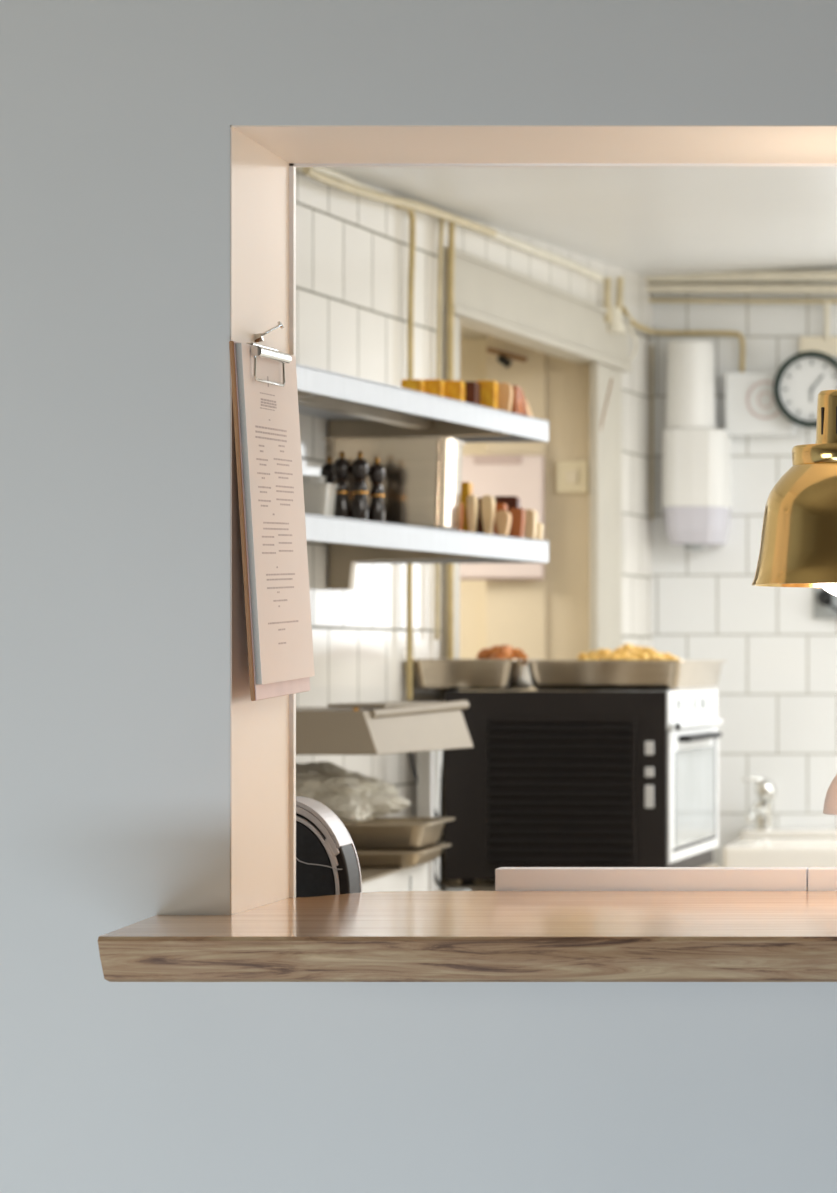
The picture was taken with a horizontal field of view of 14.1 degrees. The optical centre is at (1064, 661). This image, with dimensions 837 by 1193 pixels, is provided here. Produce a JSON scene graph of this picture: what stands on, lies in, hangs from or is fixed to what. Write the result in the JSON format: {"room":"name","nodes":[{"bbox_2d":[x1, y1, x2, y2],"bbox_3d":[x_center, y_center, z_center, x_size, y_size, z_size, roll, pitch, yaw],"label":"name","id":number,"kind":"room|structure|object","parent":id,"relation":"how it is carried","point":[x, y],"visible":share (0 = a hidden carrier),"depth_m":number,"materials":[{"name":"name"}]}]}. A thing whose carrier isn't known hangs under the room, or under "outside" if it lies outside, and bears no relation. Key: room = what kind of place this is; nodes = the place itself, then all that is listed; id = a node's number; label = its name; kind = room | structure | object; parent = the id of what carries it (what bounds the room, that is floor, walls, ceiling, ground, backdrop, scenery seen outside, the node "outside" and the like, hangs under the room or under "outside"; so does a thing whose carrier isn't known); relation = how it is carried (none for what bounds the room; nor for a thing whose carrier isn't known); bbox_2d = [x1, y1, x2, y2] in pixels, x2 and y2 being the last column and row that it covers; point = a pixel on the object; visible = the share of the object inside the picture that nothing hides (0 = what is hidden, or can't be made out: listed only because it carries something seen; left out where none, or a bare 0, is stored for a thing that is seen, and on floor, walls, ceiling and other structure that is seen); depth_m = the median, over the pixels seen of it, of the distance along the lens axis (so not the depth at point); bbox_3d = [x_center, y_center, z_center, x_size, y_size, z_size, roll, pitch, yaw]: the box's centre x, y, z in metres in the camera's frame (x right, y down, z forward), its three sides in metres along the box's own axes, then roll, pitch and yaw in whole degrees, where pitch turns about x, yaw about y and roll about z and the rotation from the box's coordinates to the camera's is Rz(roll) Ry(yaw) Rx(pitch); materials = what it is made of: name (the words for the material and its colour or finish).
{"room":"restaurant dining room","nodes":[
{"label":"restaurant dining room","id":0,"kind":"room"},
{"bbox_2d":[0,0,836,1192],"bbox_3d":[0.000,-0.025,3.112,6.400,2.750,0.224,0,0,0],"label":"wall","id":1,"kind":"structure","parent":0,"point":[116,116],"depth_m":3.00,"materials":[{"name":"grey paint"}]},
{"bbox_2d":[229,341,314,700],"bbox_3d":[-0.753,-0.133,3.104,0.027,0.338,0.231,0,0,0],"label":"clipboard","id":2,"kind":"object","parent":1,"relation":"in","point":[263,378],"visible":1,"depth_m":3.07,"materials":[{"name":"paper"}]},
{"bbox_2d":[98,891,836,981],"bbox_3d":[0.056,0.252,3.034,1.784,0.039,0.559,0,0,0],"label":"countertop","id":3,"kind":"structure","parent":1,"relation":"attached to","point":[384,936],"depth_m":2.76,"materials":[{"name":"brown wood"}]},
{"bbox_2d":[230,125,836,914],"bbox_3d":[0.091,-0.131,3.112,1.718,0.727,0.223,0,0,0],"label":"trim","id":4,"kind":"structure","parent":1,"relation":"attached to","point":[261,156],"depth_m":3.09,"materials":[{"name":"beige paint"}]},
{"bbox_2d":[255,321,283,342],"bbox_3d":[-0.755,-0.313,3.091,0.029,0.021,0.008,0,0,-4],"label":"nail","id":5,"kind":"object","parent":4,"relation":"attached to","point":[258,337],"visible":0.99,"depth_m":3.09,"materials":[{"name":"silver metal"}]},
{"bbox_2d":[289,163,836,896],"bbox_3d":[0.091,-0.139,3.229,1.758,0.751,0.010,0,0,0],"label":"trim","id":6,"kind":"structure","parent":1,"relation":"attached to","point":[292,166],"depth_m":3.22,"materials":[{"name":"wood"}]},
{"bbox_2d":[460,339,485,690],"bbox_3d":[-2.134,0.150,7.885,1.531,2.400,0.130,0,0,0],"label":"wall","id":7,"kind":"structure","parent":0,"point":[472,351],"depth_m":7.82,"materials":[{"name":"paint"}]},
{"bbox_2d":[296,170,651,879],"bbox_3d":[-1.424,0.050,5.721,0.120,2.600,5.621,0,0,7],"label":"wall","id":8,"kind":"structure","parent":0,"point":[352,250],"depth_m":6.22,"materials":[{"name":"tile"}]},
{"bbox_2d":[296,700,472,754],"bbox_3d":[-1.226,0.107,5.439,0.338,0.082,0.525,0,0,7],"label":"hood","id":9,"kind":"object","parent":8,"relation":"attached to","point":[369,728],"visible":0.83,"depth_m":5.28,"materials":[{"name":"metal"}]},
{"bbox_2d":[302,167,496,235],"bbox_3d":[-1.264,-0.879,6.269,0.016,0.049,1.083,0,0,7],"label":"ceiling pipe","id":10,"kind":"object","parent":8,"relation":"attached to","point":[308,171],"visible":0.96,"depth_m":6.18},
{"bbox_2d":[394,205,415,699],"bbox_3d":[-1.274,-0.406,6.296,0.013,0.960,0.094,0,0,7],"label":"pipe","id":11,"kind":"object","parent":8,"relation":"attached to","point":[412,220],"visible":0.75,"depth_m":6.32,"materials":[{"name":"metal"}]},
{"bbox_2d":[296,364,548,442],"bbox_3d":[-1.229,-0.399,5.377,0.372,0.089,1.315,0,0,8],"label":"wall shelf","id":12,"kind":"object","parent":8,"relation":"attached to","point":[352,406],"visible":0.55,"depth_m":5.62,"materials":[{"name":"metal"}]},
{"bbox_2d":[401,379,425,392],"bbox_3d":[-1.122,-0.465,5.620,0.034,0.041,0.050,0,0,0],"label":"wooden block","id":13,"kind":"object","parent":12,"relation":"on","point":[419,385],"visible":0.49,"depth_m":5.59,"materials":[{"name":"yellow wood"}]},
{"bbox_2d":[423,379,445,397],"bbox_3d":[-1.095,-0.467,5.660,0.033,0.044,0.050,0,0,0],"label":"wooden block","id":14,"kind":"object","parent":12,"relation":"on","point":[437,387],"visible":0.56,"depth_m":5.63,"materials":[{"name":"yellow wood"}]},
{"bbox_2d":[443,380,465,401],"bbox_3d":[-1.067,-0.467,5.700,0.033,0.046,0.050,0,0,0],"label":"wooden block","id":15,"kind":"object","parent":12,"relation":"on","point":[455,389],"visible":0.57,"depth_m":5.67,"materials":[{"name":"yellow wood"}]},
{"bbox_2d":[463,381,479,404],"bbox_3d":[-1.045,-0.468,5.740,0.023,0.048,0.050,0,0,0],"label":"wooden block","id":16,"kind":"object","parent":12,"relation":"on","point":[472,387],"visible":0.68,"depth_m":5.71,"materials":[{"name":"brown wood"}]},
{"bbox_2d":[477,380,498,408],"bbox_3d":[-1.025,-0.471,5.790,0.032,0.054,0.050,0,0,0],"label":"wooden block","id":17,"kind":"object","parent":12,"relation":"on","point":[488,388],"visible":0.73,"depth_m":5.77,"materials":[{"name":"yellow wood"}]},
{"bbox_2d":[498,382,512,412],"bbox_3d":[-1.001,-0.471,5.830,0.027,0.054,0.050,0,0,0],"label":"wooden block","id":18,"kind":"object","parent":12,"relation":"on","point":[505,390],"visible":0.8,"depth_m":5.80,"materials":[{"name":"beige wood"}]},
{"bbox_2d":[512,385,520,413],"bbox_3d":[-0.986,-0.470,5.860,0.009,0.051,0.050,0,0,0],"label":"wooden block","id":19,"kind":"object","parent":12,"relation":"on","point":[516,389],"visible":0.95,"depth_m":5.83,"materials":[{"name":"brown wood"}]},
{"bbox_2d":[518,390,522,414],"bbox_3d":[-0.988,-0.470,5.880,0.019,0.052,0.050,0,0,0],"label":"wooden block","id":20,"kind":"object","parent":12,"relation":"on","point":[520,411],"visible":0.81,"depth_m":5.87,"materials":[{"name":"orange wood"}]},
{"bbox_2d":[521,391,527,415],"bbox_3d":[-0.987,-0.469,5.910,0.024,0.048,0.050,0,0,0],"label":"wooden block","id":21,"kind":"object","parent":12,"relation":"on","point":[523,400],"visible":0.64,"depth_m":5.90,"materials":[{"name":"brown wood"}]},
{"bbox_2d":[525,399,532,416],"bbox_3d":[-0.983,-0.463,5.940,0.020,0.036,0.050,0,0,0],"label":"wooden block","id":22,"kind":"object","parent":12,"relation":"on","point":[529,412],"visible":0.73,"depth_m":5.94,"materials":[{"name":"beige wood"}]},
{"bbox_2d":[305,513,548,589],"bbox_3d":[-1.229,-0.177,5.377,0.372,0.090,1.315,0,0,8],"label":"wall shelf","id":23,"kind":"object","parent":8,"relation":"attached to","point":[352,542],"visible":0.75,"depth_m":5.65,"materials":[{"name":"metal"}]},
{"bbox_2d":[303,483,338,515],"bbox_3d":[-1.207,-0.255,5.260,0.056,0.063,0.080,0,0,0],"label":"plastic tub","id":24,"kind":"object","parent":23,"relation":"on","point":[319,498],"visible":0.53,"depth_m":5.22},
{"bbox_2d":[303,475,325,482],"bbox_3d":[-1.259,-0.266,5.420,0.060,0.085,0.060,0,0,0],"label":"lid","id":25,"kind":"object","parent":24,"relation":"on","point":[306,478],"visible":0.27,"depth_m":5.39,"materials":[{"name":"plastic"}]},
{"bbox_2d":[320,457,335,483],"bbox_3d":[-1.228,-0.283,5.440,0.029,0.120,0.029,0,0,0],"label":"pepper mill","id":26,"kind":"object","parent":23,"relation":"on","point":[327,468],"visible":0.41,"depth_m":5.43,"materials":[{"name":"black paint"}]},
{"bbox_2d":[333,451,350,517],"bbox_3d":[-1.193,-0.286,5.380,0.030,0.124,0.030,0,0,0],"label":"pepper mill","id":27,"kind":"object","parent":23,"relation":"on","point":[341,466],"visible":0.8,"depth_m":5.37,"materials":[{"name":"black paint"}]},
{"bbox_2d":[351,451,368,519],"bbox_3d":[-1.163,-0.286,5.380,0.030,0.124,0.030,0,0,0],"label":"pepper mill","id":28,"kind":"object","parent":23,"relation":"on","point":[359,466],"visible":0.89,"depth_m":5.37,"materials":[{"name":"black paint"}]},
{"bbox_2d":[368,457,385,521],"bbox_3d":[-1.140,-0.282,5.400,0.028,0.116,0.028,0,0,0],"label":"pepper mill","id":29,"kind":"object","parent":23,"relation":"on","point":[377,473],"visible":0.83,"depth_m":5.39,"materials":[{"name":"black paint"}]},
{"bbox_2d":[322,437,465,529],"bbox_3d":[-1.147,-0.302,5.580,0.221,0.156,0.160,0,0,0],"label":"box","id":30,"kind":"object","parent":23,"relation":"on","point":[421,485],"visible":0.73,"depth_m":5.51,"materials":[{"name":"silver metal"}]},
{"bbox_2d":[457,503,463,530],"bbox_3d":[-1.069,-0.252,5.720,0.021,0.056,0.035,0,0,0],"label":"wooden block","id":31,"kind":"object","parent":23,"relation":"on","point":[461,504],"visible":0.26,"depth_m":5.72,"materials":[{"name":"brown wood"}]},
{"bbox_2d":[460,482,472,531],"bbox_3d":[-1.076,-0.273,5.850,0.020,0.098,0.035,0,0,0],"label":"wooden block","id":32,"kind":"object","parent":23,"relation":"on","point":[466,487],"visible":0.45,"depth_m":5.83,"materials":[{"name":"yellow wood"}]},
{"bbox_2d":[467,495,477,532],"bbox_3d":[-1.047,-0.259,5.760,0.014,0.071,0.035,0,0,0],"label":"wooden block","id":33,"kind":"object","parent":23,"relation":"on","point":[472,501],"visible":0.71,"depth_m":5.74,"materials":[{"name":"brown wood"}]},
{"bbox_2d":[476,498,483,533],"bbox_3d":[-1.054,-0.259,5.880,0.020,0.071,0.035,0,0,0],"label":"wooden block","id":34,"kind":"object","parent":23,"relation":"on","point":[479,520],"visible":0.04,"depth_m":5.86,"materials":[{"name":"brown wood"}]},
{"bbox_2d":[481,495,495,534],"bbox_3d":[-1.026,-0.260,5.800,0.020,0.073,0.035,0,0,0],"label":"wooden block","id":35,"kind":"object","parent":23,"relation":"on","point":[488,503],"visible":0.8,"depth_m":5.78,"materials":[{"name":"brown wood"}]},
{"bbox_2d":[493,503,507,534],"bbox_3d":[-1.012,-0.254,5.845,0.020,0.061,0.035,0,0,0],"label":"wooden block","id":36,"kind":"object","parent":23,"relation":"on","point":[499,506],"visible":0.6,"depth_m":5.83,"materials":[{"name":"orange wood"}]},
{"bbox_2d":[495,510,511,535],"bbox_3d":[-0.994,-0.246,5.770,0.023,0.045,0.035,0,0,0],"label":"wooden block","id":37,"kind":"object","parent":23,"relation":"on","point":[503,518],"visible":1,"depth_m":5.75,"materials":[{"name":"beige wood"}]},
{"bbox_2d":[494,496,519,536],"bbox_3d":[-1.012,-0.262,5.910,0.044,0.076,0.035,0,0,0],"label":"wooden block","id":38,"kind":"object","parent":23,"relation":"on","point":[511,501],"visible":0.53,"depth_m":5.89,"materials":[{"name":"brown wood"}]},
{"bbox_2d":[509,508,524,537],"bbox_3d":[-0.981,-0.249,5.840,0.024,0.051,0.035,0,0,0],"label":"wooden block","id":39,"kind":"object","parent":23,"relation":"on","point":[517,528],"visible":1,"depth_m":5.82,"materials":[{"name":"brown wood"}]},
{"bbox_2d":[524,509,536,538],"bbox_3d":[-0.967,-0.250,5.900,0.019,0.052,0.035,0,0,0],"label":"wooden block","id":40,"kind":"object","parent":23,"relation":"on","point":[530,531],"visible":1,"depth_m":5.88,"materials":[{"name":"brown wood"}]},
{"bbox_2d":[536,522,542,539],"bbox_3d":[-0.960,-0.239,5.950,0.010,0.031,0.035,0,0,0],"label":"wooden block","id":41,"kind":"object","parent":23,"relation":"on","point":[539,525],"visible":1,"depth_m":5.93,"materials":[{"name":"brown wood"}]},
{"bbox_2d":[435,219,444,639],"bbox_3d":[-1.246,-0.470,6.504,0.011,0.853,0.047,0,0,7],"label":"pipe","id":42,"kind":"object","parent":8,"relation":"attached to","point":[441,221],"visible":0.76,"depth_m":6.49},
{"bbox_2d":[296,167,603,281],"bbox_3d":[-1.220,-0.889,6.703,0.018,0.049,1.956,0,0,7],"label":"ceiling pipe","id":43,"kind":"object","parent":8,"relation":"attached to","point":[501,237],"visible":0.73,"depth_m":6.98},
{"bbox_2d":[447,221,454,658],"bbox_3d":[-1.235,-0.430,6.556,0.013,0.932,0.019,0,0,0],"label":"pipe","id":44,"kind":"object","parent":8,"relation":"attached to","point":[451,226],"visible":0.67,"depth_m":6.55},
{"bbox_2d":[442,312,621,878],"bbox_3d":[-1.224,0.323,7.229,0.148,2.054,1.328,0,0,7],"label":"door frame","id":45,"kind":"structure","parent":8,"relation":"attached to","point":[606,442],"depth_m":7.66,"materials":[{"name":"paint"}]},
{"bbox_2d":[443,247,631,371],"bbox_3d":[-1.175,-0.770,7.245,0.071,0.132,1.363,0,0,7],"label":"trim","id":46,"kind":"structure","parent":8,"relation":"attached to","point":[490,298],"depth_m":7.12,"materials":[{"name":"paint"}]},
{"bbox_2d":[601,378,612,428],"bbox_3d":[-1.092,-0.549,7.680,0.054,0.241,0.004,0,0,0],"label":"cable","id":47,"kind":"object","parent":8,"relation":"attached to","point":[611,378],"visible":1,"depth_m":7.68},
{"bbox_2d":[603,277,625,333],"bbox_3d":[-1.078,-0.854,7.773,0.068,0.141,0.132,0,0,0],"label":"pipe","id":48,"kind":"object","parent":8,"relation":"attached to","point":[615,325],"visible":0.96,"depth_m":7.74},
{"bbox_2d":[651,345,652,519],"bbox_3d":[-1.038,-0.577,8.193,0.006,0.440,0.006,0,0,0],"label":"pipe","id":49,"kind":"object","parent":8,"relation":"attached to","point":[651,345],"visible":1,"depth_m":8.19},
{"bbox_2d":[622,306,744,371],"bbox_3d":[-0.994,-0.794,8.079,0.159,0.133,0.413,0,0,40],"label":"conduit","id":50,"kind":"object","parent":8,"relation":"attached to","point":[633,322],"visible":1,"depth_m":8.18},
{"bbox_2d":[486,334,589,690],"bbox_3d":[-1.238,0.275,7.864,0.262,2.150,0.312,0,0,0],"label":"wall","id":51,"kind":"structure","parent":0,"point":[548,618],"depth_m":7.72,"materials":[{"name":"paint"}]},
{"bbox_2d":[460,455,543,579],"bbox_3d":[-1.332,-0.340,7.682,0.210,0.294,0.016,0,0,0],"label":"board","id":52,"kind":"object","parent":51,"relation":"attached to","point":[521,476],"visible":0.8,"depth_m":7.68,"materials":[{"name":"pink paper"}]},
{"bbox_2d":[486,347,526,367],"bbox_3d":[-1.315,-0.718,7.675,0.095,0.050,0.028,0,0,0],"label":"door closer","id":53,"kind":"object","parent":51,"relation":"attached to","point":[503,356],"visible":1,"depth_m":7.67,"materials":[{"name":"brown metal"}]},
{"bbox_2d":[556,461,588,492],"bbox_3d":[-1.166,-0.438,7.712,0.078,0.076,0.017,0,0,0],"label":"light switch","id":54,"kind":"object","parent":51,"relation":"attached to","point":[571,476],"visible":1,"depth_m":7.71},
{"bbox_2d":[328,167,836,338],"bbox_3d":[-0.500,-1.073,5.812,4.800,0.654,5.176,0,0,0],"label":"ceiling","id":55,"kind":"structure","parent":0,"point":[643,221],"depth_m":6.77,"materials":[{"name":"paint"}]},
{"bbox_2d":[823,774,836,814],"bbox_3d":[-0.228,-0.357,3.500,0.064,1.041,0.064,0,0,0],"label":"shade","id":56,"kind":"object","parent":55,"relation":"hanging from","point":[830,803],"visible":1,"depth_m":3.48,"materials":[{"name":"pink ceramic"}]},
{"bbox_2d":[652,267,836,866],"bbox_3d":[-0.350,0.050,8.280,4.500,2.600,0.150,0,0,0],"label":"wall","id":57,"kind":"structure","parent":0,"point":[777,686],"depth_m":8.21,"materials":[{"name":"tile"}]},
{"bbox_2d":[663,429,730,550],"bbox_3d":[-0.924,-0.428,8.140,0.166,0.298,0.130,0,0,0],"label":"dispenser","id":58,"kind":"object","parent":57,"relation":"attached to","point":[696,462],"visible":1,"depth_m":8.08,"materials":[{"name":"white plastic"}]},
{"bbox_2d":[666,339,715,428],"bbox_3d":[-0.934,-0.689,8.135,0.124,0.222,0.124,0,0,0],"label":"dispenser","id":59,"kind":"object","parent":58,"relation":"on","point":[690,386],"visible":0.93,"depth_m":8.08,"materials":[{"name":"white plastic"}]},
{"bbox_2d":[683,544,703,550],"bbox_3d":[-0.928,-0.294,8.145,0.060,0.030,0.060,0,0,0],"label":"outlet","id":60,"kind":"object","parent":58,"relation":"attached to","point":[694,547],"depth_m":8.12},
{"bbox_2d":[645,270,836,281],"bbox_3d":[-0.816,-0.966,8.155,0.606,0.032,0.028,0,0,0],"label":"ceiling pipe","id":61,"kind":"object","parent":57,"relation":"attached to","point":[753,275],"visible":0.61,"depth_m":8.14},
{"bbox_2d":[647,283,836,293],"bbox_3d":[-0.817,-0.936,8.170,0.607,0.027,0.026,0,0,0],"label":"ceiling pipe","id":62,"kind":"object","parent":57,"relation":"attached to","point":[776,288],"visible":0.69,"depth_m":8.16,"materials":[{"name":"metal"}]},
{"bbox_2d":[649,298,836,302],"bbox_3d":[-0.791,-0.908,8.185,0.552,0.014,0.012,0,0,0],"label":"ceiling pipe","id":63,"kind":"object","parent":57,"relation":"attached to","point":[653,300],"visible":0.79,"depth_m":8.18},
{"bbox_2d":[725,372,794,435],"bbox_3d":[-0.765,-0.646,8.172,0.171,0.156,0.066,0,0,0],"label":"electrical box","id":64,"kind":"object","parent":57,"relation":"attached to","point":[751,408],"visible":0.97,"depth_m":8.14,"materials":[{"name":"white plastic"}]},
{"bbox_2d":[773,351,836,427],"bbox_3d":[-0.630,-0.678,8.117,0.190,0.190,0.045,0,0,0],"label":"wall clock","id":65,"kind":"object","parent":57,"relation":"attached to","point":[798,382],"visible":0.89,"depth_m":8.11,"materials":[{"name":"plastic"}]},
{"bbox_2d":[799,336,836,355],"bbox_3d":[-0.614,-0.794,8.195,0.106,0.048,0.020,0,0,0],"label":"junction box","id":66,"kind":"object","parent":57,"relation":"attached to","point":[806,343],"visible":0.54,"depth_m":8.19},
{"bbox_2d":[814,588,836,618],"bbox_3d":[-0.577,-0.136,8.175,0.111,0.115,0.059,0,0,0],"label":"wall socket","id":67,"kind":"object","parent":57,"relation":"attached to","point":[825,603],"visible":0.82,"depth_m":8.19,"materials":[{"name":"white plastic"}]},
{"bbox_2d":[824,300,829,339],"bbox_3d":[-0.598,-0.859,8.185,0.013,0.100,0.014,0,0,0],"label":"pipe","id":68,"kind":"object","parent":57,"relation":"attached to","point":[826,304],"visible":1,"depth_m":8.18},
{"bbox_2d":[752,390,836,595],"bbox_3d":[-0.203,-0.276,3.100,0.190,0.432,0.190,0,0,-32],"label":"pendant lamp","id":69,"kind":"object","parent":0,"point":[798,546],"visible":1,"depth_m":3.04,"materials":[{"name":"gold metal"}]},
{"bbox_3d":[-0.650,1.375,5.812,5.100,0.050,5.176,0,0,0],"label":"floor","id":70,"kind":"structure","parent":0,"visible":0},
{"bbox_2d":[434,865,719,890],"bbox_3d":[-1.164,0.892,5.460,0.566,0.915,3.144,0,0,5],"label":"countertop","id":71,"kind":"structure","parent":70,"relation":"on","point":[480,885],"depth_m":6.34,"materials":[{"name":"silver metal"}]},
{"bbox_2d":[360,862,427,892],"bbox_3d":[-1.289,0.389,5.183,0.376,0.093,0.965,0,0,0],"label":"wall","id":72,"kind":"structure","parent":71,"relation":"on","point":[415,878],"depth_m":5.39,"materials":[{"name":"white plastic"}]},
{"bbox_2d":[356,843,450,867],"bbox_3d":[-1.179,0.328,5.520,0.239,0.027,0.260,0,0,0],"label":"steel pan","id":73,"kind":"object","parent":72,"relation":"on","point":[367,858],"visible":0.48,"depth_m":5.41,"materials":[{"name":"silver metal"}]},
{"bbox_2d":[296,762,409,821],"bbox_3d":[-1.229,0.218,5.499,0.260,0.098,0.214,0,0,0],"label":"plastic bag","id":74,"kind":"object","parent":73,"relation":"on","point":[352,796],"visible":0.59,"depth_m":5.43,"materials":[{"name":"plastic"}]},
{"bbox_2d":[342,817,454,849],"bbox_3d":[-1.175,0.291,5.520,0.247,0.045,0.240,0,0,0],"label":"steel pan","id":75,"kind":"object","parent":73,"relation":"on","point":[379,833],"visible":0.55,"depth_m":5.42,"materials":[{"name":"silver metal"}]},
{"bbox_2d":[418,751,433,890],"bbox_3d":[-1.119,0.292,5.710,0.044,0.286,0.044,0,0,0],"label":"support post","id":76,"kind":"object","parent":71,"relation":"on","point":[425,758],"visible":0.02,"depth_m":5.70,"materials":[{"name":"silver metal"}]},
{"bbox_2d":[408,752,454,890],"bbox_3d":[-1.162,0.298,6.034,0.047,0.269,0.184,0,0,9],"label":"cable","id":77,"kind":"object","parent":71,"relation":"on","point":[437,882],"visible":0.39,"depth_m":5.98,"materials":[{"name":"rubber"}]},
{"bbox_2d":[434,750,442,889],"bbox_3d":[-1.200,0.263,6.215,0.022,0.345,0.035,0,0,-39],"label":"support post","id":78,"kind":"object","parent":71,"relation":"on","point":[437,753],"visible":0.29,"depth_m":6.21,"materials":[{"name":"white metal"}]},
{"bbox_2d":[445,889,470,890],"bbox_3d":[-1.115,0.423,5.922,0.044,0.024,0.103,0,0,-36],"label":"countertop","id":79,"kind":"structure","parent":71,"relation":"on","point":[446,889],"depth_m":5.89,"materials":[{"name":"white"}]},
{"bbox_2d":[445,689,722,884],"bbox_3d":[-0.955,0.245,6.599,0.466,0.379,0.594,0,0,3],"label":"oven","id":80,"kind":"object","parent":71,"relation":"on","point":[548,778],"visible":0.91,"depth_m":6.31,"materials":[{"name":"black metal"}]},
{"bbox_2d":[413,659,540,689],"bbox_3d":[-1.170,0.025,6.480,0.213,0.061,0.320,0,0,0],"label":"pan","id":81,"kind":"object","parent":80,"relation":"on","point":[431,674],"visible":0.87,"depth_m":6.33,"materials":[{"name":"silver metal"}]},
{"bbox_2d":[481,648,489,658],"bbox_3d":[-1.139,-0.011,6.432,0.032,0.034,0.026,0,0,-44],"label":"fried piece","id":82,"kind":"object","parent":81,"relation":"in","point":[484,656],"visible":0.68,"depth_m":6.42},
{"bbox_2d":[483,648,492,656],"bbox_3d":[-1.130,-0.015,6.428,0.033,0.026,0.024,0,0,-35],"label":"fried piece","id":83,"kind":"object","parent":81,"relation":"in","point":[488,651],"visible":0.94,"depth_m":6.42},
{"bbox_2d":[489,651,499,658],"bbox_3d":[-1.115,-0.009,6.394,0.028,0.026,0.035,0,0,27],"label":"fried piece","id":84,"kind":"object","parent":81,"relation":"in","point":[496,653],"visible":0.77,"depth_m":6.38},
{"bbox_2d":[491,645,499,651],"bbox_3d":[-1.121,-0.022,6.426,0.028,0.021,0.023,0,0,45],"label":"fried piece","id":85,"kind":"object","parent":81,"relation":"in","point":[494,648],"visible":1,"depth_m":6.42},
{"bbox_2d":[499,645,510,651],"bbox_3d":[-1.104,-0.021,6.424,0.030,0.028,0.034,0,0,45],"label":"fried piece","id":86,"kind":"object","parent":81,"relation":"in","point":[503,646],"visible":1,"depth_m":6.41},
{"bbox_2d":[499,649,513,658],"bbox_3d":[-1.100,-0.012,6.399,0.034,0.028,0.032,0,0,6],"label":"fried piece","id":87,"kind":"object","parent":81,"relation":"in","point":[507,654],"visible":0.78,"depth_m":6.39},
{"bbox_2d":[513,652,526,663],"bbox_3d":[-1.079,-0.004,6.424,0.032,0.032,0.029,0,0,-23],"label":"fried piece","id":88,"kind":"object","parent":81,"relation":"in","point":[518,655],"visible":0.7,"depth_m":6.41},
{"bbox_2d":[523,660,725,689],"bbox_3d":[-0.883,0.026,6.595,0.318,0.059,0.530,0,0,3],"label":"pan","id":89,"kind":"object","parent":80,"relation":"on","point":[545,674],"visible":1,"depth_m":6.34,"materials":[{"name":"silver metal"}]},
{"bbox_2d":[577,653,587,659],"bbox_3d":[-0.963,-0.006,6.530,0.027,0.027,0.034,0,0,10],"label":"chunk","id":90,"kind":"object","parent":89,"relation":"in","point":[581,655],"visible":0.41,"depth_m":6.52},
{"bbox_2d":[589,655,598,659],"bbox_3d":[-0.922,-0.001,6.403,0.026,0.025,0.027,0,0,-10],"label":"chunk","id":91,"kind":"object","parent":89,"relation":"in","point":[593,657],"visible":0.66,"depth_m":6.40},
{"bbox_2d":[607,654,617,659],"bbox_3d":[-0.884,-0.005,6.383,0.023,0.021,0.023,0,0,-17],"label":"chunk","id":92,"kind":"object","parent":89,"relation":"in","point":[612,657],"visible":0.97,"depth_m":6.37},
{"bbox_2d":[617,649,627,655],"bbox_3d":[-0.872,-0.010,6.421,0.036,0.032,0.027,0,0,40],"label":"chunk","id":93,"kind":"object","parent":89,"relation":"in","point":[625,652],"visible":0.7,"depth_m":6.42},
{"bbox_2d":[618,655,627,659],"bbox_3d":[-0.866,0.000,6.391,0.034,0.026,0.025,0,0,12],"label":"chunk","id":94,"kind":"object","parent":89,"relation":"in","point":[621,657],"visible":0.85,"depth_m":6.38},
{"bbox_2d":[622,643,633,651],"bbox_3d":[-0.876,-0.021,6.521,0.034,0.033,0.031,0,0,-37],"label":"chunk","id":95,"kind":"object","parent":89,"relation":"in","point":[628,647],"visible":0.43,"depth_m":6.51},
{"bbox_2d":[633,651,648,659],"bbox_3d":[-0.836,-0.009,6.425,0.032,0.028,0.024,0,0,6],"label":"chunk","id":96,"kind":"object","parent":89,"relation":"in","point":[640,655],"visible":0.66,"depth_m":6.42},
{"bbox_2d":[648,652,661,659],"bbox_3d":[-0.811,-0.006,6.436,0.028,0.027,0.027,0,0,13],"label":"chunk","id":97,"kind":"object","parent":89,"relation":"in","point":[652,656],"visible":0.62,"depth_m":6.43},
{"bbox_2d":[665,655,676,659],"bbox_3d":[-0.786,-0.002,6.495,0.027,0.025,0.028,0,0,1],"label":"chunk","id":98,"kind":"object","parent":89,"relation":"in","point":[670,657],"visible":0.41,"depth_m":6.49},
{"label":"chunk","id":99,"kind":"object","parent":89,"relation":"in","visible":0},
{"bbox_2d":[597,649,610,654],"bbox_3d":[-0.910,-0.013,6.450,0.033,0.028,0.024,0,0,-37],"label":"chunk","id":100,"kind":"object","parent":99,"relation":"on","point":[603,651],"visible":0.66,"depth_m":6.44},
{"bbox_2d":[723,827,836,867],"bbox_3d":[-0.150,0.883,7.912,1.300,0.934,0.583,0,0,0],"label":"sink","id":101,"kind":"object","parent":70,"relation":"on","point":[808,847],"visible":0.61,"depth_m":7.62,"materials":[{"name":"ceramic"}]},
{"bbox_2d":[742,777,776,829],"bbox_3d":[-0.771,0.350,8.039,0.077,0.132,0.164,0,0,20],"label":"mixer tap","id":102,"kind":"object","parent":101,"relation":"on","point":[761,813],"visible":1,"depth_m":8.06,"materials":[{"name":"silver metal"}]},
{"bbox_3d":[0.200,0.900,3.568,3.000,0.900,0.664,0,0,0],"label":"countertop","id":103,"kind":"structure","parent":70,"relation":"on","visible":0},
{"bbox_2d":[296,796,361,896],"bbox_3d":[-0.798,0.295,3.357,0.135,0.311,0.063,0,0,0],"label":"appliance","id":104,"kind":"object","parent":103,"relation":"on","point":[327,862],"visible":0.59,"depth_m":3.33,"materials":[{"name":"silver metal"}]},
{"bbox_2d":[495,867,836,890],"bbox_3d":[0.185,0.330,3.332,1.530,0.240,0.028,0,0,0],"label":"countertop","id":105,"kind":"structure","parent":103,"relation":"on","point":[506,878],"depth_m":3.32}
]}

